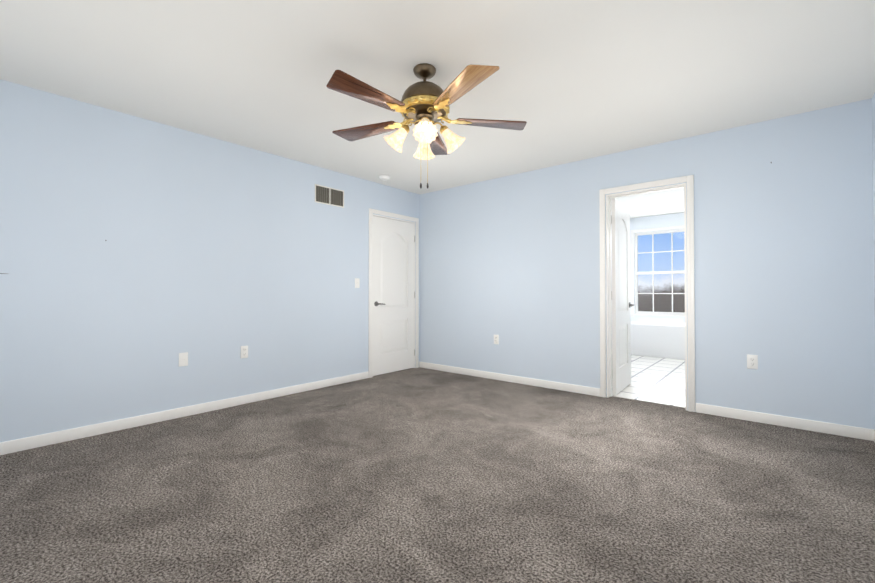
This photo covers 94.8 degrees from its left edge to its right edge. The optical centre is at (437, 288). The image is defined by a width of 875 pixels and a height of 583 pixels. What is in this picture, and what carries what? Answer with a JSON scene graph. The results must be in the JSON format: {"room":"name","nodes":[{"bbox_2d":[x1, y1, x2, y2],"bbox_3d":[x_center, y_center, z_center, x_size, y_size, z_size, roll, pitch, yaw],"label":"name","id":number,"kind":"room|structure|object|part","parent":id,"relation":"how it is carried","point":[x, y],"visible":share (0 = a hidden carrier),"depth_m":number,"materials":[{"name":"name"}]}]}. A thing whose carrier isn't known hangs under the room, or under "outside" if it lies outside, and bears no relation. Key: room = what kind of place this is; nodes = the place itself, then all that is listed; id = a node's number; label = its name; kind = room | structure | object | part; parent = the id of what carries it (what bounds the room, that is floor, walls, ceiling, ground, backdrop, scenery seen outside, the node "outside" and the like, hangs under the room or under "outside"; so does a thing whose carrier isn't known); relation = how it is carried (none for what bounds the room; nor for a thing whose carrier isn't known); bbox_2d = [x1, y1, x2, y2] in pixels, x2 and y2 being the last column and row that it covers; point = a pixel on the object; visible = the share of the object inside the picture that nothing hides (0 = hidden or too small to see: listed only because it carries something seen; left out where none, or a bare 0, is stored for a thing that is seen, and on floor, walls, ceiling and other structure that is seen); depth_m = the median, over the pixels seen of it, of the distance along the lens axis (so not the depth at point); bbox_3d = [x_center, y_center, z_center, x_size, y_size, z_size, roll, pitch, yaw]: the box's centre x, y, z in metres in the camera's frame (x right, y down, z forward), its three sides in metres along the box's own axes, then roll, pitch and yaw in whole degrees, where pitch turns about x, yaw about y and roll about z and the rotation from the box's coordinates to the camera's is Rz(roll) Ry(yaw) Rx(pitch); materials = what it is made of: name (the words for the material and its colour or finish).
{"room":"empty bedroom","nodes":[
{"label":"empty bedroom","id":0,"kind":"room"},
{"bbox_2d":[0,79,419,441],"bbox_3d":[-1.816,-0.127,3.916,0.120,2.440,4.954,-1,-1,40],"label":"wall","id":1,"kind":"structure","parent":0,"point":[211,256],"depth_m":3.27,"materials":[{"name":"blue paint"}]},
{"bbox_2d":[179,352,187,366],"bbox_3d":[-2.151,0.603,3.405,0.016,0.115,0.070,-1,-1,40],"label":"outlet","id":2,"kind":"object","parent":1,"relation":"attached to","point":[183,359],"visible":1,"depth_m":3.41,"materials":[{"name":"white plastic"}]},
{"bbox_2d":[0,371,368,454],"bbox_3d":[-2.067,1.048,3.503,0.013,0.082,3.778,-1,-1,40],"label":"baseboard","id":3,"kind":"structure","parent":1,"relation":"attached to","point":[21,444],"depth_m":3.25,"materials":[{"name":"white wood"}]},
{"bbox_2d":[240,346,247,357],"bbox_3d":[-1.825,0.602,3.799,0.008,0.115,0.070,-1,-1,40],"label":"electrical outlet","id":4,"kind":"object","parent":1,"relation":"attached to","point":[244,352],"visible":1,"depth_m":3.80,"materials":[{"name":"white plastic"}]},
{"bbox_2d":[315,184,343,207],"bbox_3d":[-1.215,-1.040,4.542,0.007,0.200,0.390,-1,-1,40],"label":"air vent","id":5,"kind":"object","parent":1,"relation":"in","point":[329,196],"visible":1,"depth_m":4.54,"materials":[{"name":"beige metal"}]},
{"bbox_2d":[355,278,359,287],"bbox_3d":[-0.961,-0.062,4.826,0.016,0.115,0.070,-1,-1,40],"label":"light switch","id":6,"kind":"object","parent":1,"relation":"attached to","point":[357,282],"visible":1,"depth_m":4.83,"materials":[{"name":"white plastic"}]},
{"bbox_2d":[373,216,413,375],"bbox_3d":[-0.580,0.096,5.322,0.147,2.005,0.746,-1,-1,40],"label":"entry door","id":7,"kind":"structure","parent":1,"relation":"in","point":[393,295],"depth_m":5.29,"materials":[{"name":"white wood"}]},
{"bbox_2d":[368,208,418,377],"bbox_3d":[-0.557,0.061,5.302,0.021,2.095,0.900,-1,-1,40],"label":"door frame","id":8,"kind":"structure","parent":1,"relation":"attached to","point":[369,329],"depth_m":5.12,"materials":[{"name":"white wood"}]},
{"bbox_2d":[0,367,874,582],"bbox_3d":[-0.102,1.128,2.441,4.625,0.100,4.924,-1,-1,40],"label":"floor carpet","id":9,"kind":"object","parent":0,"point":[418,475],"visible":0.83,"depth_m":2.08,"materials":[{"name":"grey carpet"}]},
{"bbox_2d":[0,0,874,217],"bbox_3d":[1.158,-1.396,3.967,4.625,0.100,8.840,-1,-1,40],"label":"ceiling","id":10,"kind":"structure","parent":0,"point":[568,81],"depth_m":2.48,"materials":[{"name":"white paint"}]},
{"bbox_2d":[379,175,389,180],"bbox_3d":[-0.635,-1.319,4.821,0.136,0.037,0.136,-1,-1,40],"label":"smoke detector","id":11,"kind":"object","parent":10,"relation":"attached to","point":[384,177],"visible":1,"depth_m":4.78,"materials":[{"name":"white plastic"}]},
{"bbox_2d":[326,63,526,188],"bbox_3d":[-0.106,-0.983,2.456,1.287,0.759,1.256,-1,-1,40],"label":"fan","id":12,"kind":"object","parent":10,"relation":"hanging from","point":[423,107],"visible":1,"depth_m":2.38,"materials":[{"name":"brown wood"}]},
{"bbox_3d":[-0.381,-1.057,2.184,0.166,0.006,0.477,-8,-6,44],"label":"blade","id":13,"kind":"part","parent":12,"relation":"part of","materials":[{"name":"brown wood"}]},
{"label":"blade","id":14,"kind":"part","parent":12,"relation":"part of","materials":[{"name":"brown wood"}]},
{"bbox_3d":[-0.238,-0.936,2.486,0.150,0.124,0.147,38,-2,-2],"label":"lamp shade","id":15,"kind":"part","parent":12,"relation":"part of","materials":[{"name":"white glass"}]},
{"bbox_2d":[401,125,409,132],"bbox_3d":[-0.195,-0.991,2.489,0.058,0.036,0.058,38,-2,-2],"label":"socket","id":16,"kind":"object","parent":12,"relation":"attached to","point":[404,128],"depth_m":2.46,"materials":[{"name":"gold metal"}]},
{"bbox_3d":[-0.088,-0.934,2.653,0.147,0.124,0.150,0,37,-3],"label":"lamp shade","id":17,"kind":"part","parent":12,"relation":"part of","materials":[{"name":"white glass"}]},
{"bbox_3d":[-0.080,-1.073,2.495,0.268,0.020,0.268,-1,-1,40],"label":"motor","id":18,"kind":"part","parent":12,"relation":"part of","materials":[{"name":"brown metal"}]},
{"bbox_3d":[-0.071,-0.938,2.335,0.147,0.124,0.150,0,-39,-3],"label":"lamp shade","id":19,"kind":"part","parent":12,"relation":"part of","materials":[{"name":"white glass"}]},
{"bbox_3d":[-0.072,-0.952,2.347,0.040,0.068,0.040,0,-39,-3],"label":"light bulb","id":20,"kind":"part","parent":12,"relation":"part of","materials":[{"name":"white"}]},
{"bbox_3d":[-0.061,-0.841,2.439,0.010,0.406,0.007,-1,-1,40],"label":"pull chain","id":21,"kind":"part","parent":12,"relation":"part of","materials":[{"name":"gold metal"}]},
{"bbox_3d":[-0.018,-1.049,2.924,0.166,0.006,0.477,5,0,8],"label":"blade","id":22,"kind":"part","parent":12,"relation":"part of","materials":[{"name":"brown wood"}]},
{"bbox_2d":[440,125,447,133],"bbox_3d":[0.036,-0.991,2.501,0.058,0.036,0.058,-38,1,-3],"label":"socket","id":23,"kind":"object","parent":12,"relation":"attached to","point":[443,129],"depth_m":2.48,"materials":[{"name":"gold metal"}]},
{"bbox_3d":[0.079,-0.936,2.502,0.150,0.124,0.147,-38,1,-3],"label":"lamp shade","id":24,"kind":"part","parent":12,"relation":"part of","materials":[{"name":"white glass"}]},
{"bbox_3d":[0.123,-1.057,2.112,0.166,0.006,0.477,-6,2,-28],"label":"blade","id":25,"kind":"part","parent":12,"relation":"part of","materials":[{"name":"brown wood"}]},
{"bbox_3d":[0.347,-1.052,2.570,0.477,0.006,0.166,0,5,-10],"label":"blade","id":26,"kind":"part","parent":12,"relation":"part of","materials":[{"name":"brown wood"}]},
{"bbox_2d":[611,212,611,269],"bbox_3d":[2.330,-0.102,6.204,0.120,2.440,3.886,-1,-1,40],"label":"wall","id":27,"kind":"structure","parent":0,"point":[611,244],"depth_m":6.90,"materials":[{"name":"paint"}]},
{"bbox_2d":[420,98,874,428],"bbox_3d":[1.509,-0.123,4.277,4.505,2.440,0.120,-1,-1,40],"label":"wall","id":28,"kind":"structure","parent":0,"point":[784,264],"depth_m":3.44,"materials":[{"name":"blue paint"}]},
{"bbox_2d":[494,335,498,343],"bbox_3d":[0.709,0.618,4.859,0.070,0.115,0.008,-1,-1,40],"label":"electrical outlet","id":29,"kind":"object","parent":28,"relation":"attached to","point":[496,339],"visible":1,"depth_m":4.85,"materials":[{"name":"white plastic"}]},
{"bbox_2d":[419,361,599,396],"bbox_3d":[0.694,1.062,4.864,2.486,0.082,0.013,-1,-1,40],"label":"baseboard","id":30,"kind":"structure","parent":28,"relation":"attached to","point":[593,391],"depth_m":4.66,"materials":[{"name":"white wood"}]},
{"bbox_2d":[611,198,633,394],"bbox_3d":[2.003,0.086,4.372,0.147,2.005,0.660,0,-1,38],"label":"bathroom door","id":31,"kind":"structure","parent":28,"relation":"in","point":[621,344],"depth_m":4.29,"materials":[{"name":"white wood"}]},
{"bbox_2d":[599,175,694,411],"bbox_3d":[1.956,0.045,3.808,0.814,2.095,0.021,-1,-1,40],"label":"door frame","id":32,"kind":"structure","parent":28,"relation":"attached to","point":[691,177],"depth_m":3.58,"materials":[{"name":"white wood"}]},
{"bbox_2d":[747,354,757,368],"bbox_3d":[2.576,0.602,3.289,0.070,0.115,0.008,-1,-1,40],"label":"electrical outlet","id":33,"kind":"object","parent":28,"relation":"attached to","point":[752,361],"visible":1,"depth_m":3.29,"materials":[{"name":"white plastic"}]},
{"bbox_2d":[696,403,873,440],"bbox_3d":[2.685,1.044,3.189,1.081,0.082,0.013,-1,-1,40],"label":"baseboard","id":34,"kind":"structure","parent":28,"relation":"attached to","point":[824,427],"depth_m":3.13,"materials":[{"name":"white wood"}]},
{"bbox_2d":[612,355,684,407],"bbox_3d":[3.055,1.159,5.561,2.040,0.104,3.916,-1,-1,40],"label":"floor","id":35,"kind":"structure","parent":0,"point":[659,380],"depth_m":4.74,"materials":[{"name":"white tile"}]},
{"bbox_2d":[631,321,684,359],"bbox_3d":[3.987,0.863,6.672,1.798,0.519,0.779,-1,-1,40],"label":"tub","id":36,"kind":"object","parent":35,"relation":"on","point":[659,339],"visible":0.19,"depth_m":6.54,"materials":[{"name":"white ceramic"}]},
{"bbox_2d":[630,213,684,322],"bbox_3d":[4.277,-0.093,7.027,1.800,2.440,0.120,-1,-1,40],"label":"wall","id":37,"kind":"structure","parent":0,"point":[668,220],"depth_m":7.26,"materials":[{"name":"paint"}]},
{"bbox_2d":[630,225,684,316],"bbox_3d":[4.138,-0.283,7.097,1.380,1.620,0.125,-1,-1,40],"label":"bathroom window","id":38,"kind":"structure","parent":37,"relation":"in","point":[659,275],"depth_m":7.26,"materials":[{"name":"clear glass"}]},
{"bbox_2d":[872,93,874,330],"bbox_3d":[1.593,-0.158,0.971,0.120,2.440,4.834,-1,-1,40],"label":"wall","id":39,"kind":"structure","parent":0,"point":[873,127],"depth_m":2.84,"materials":[{"name":"blue paint"}]}
]}

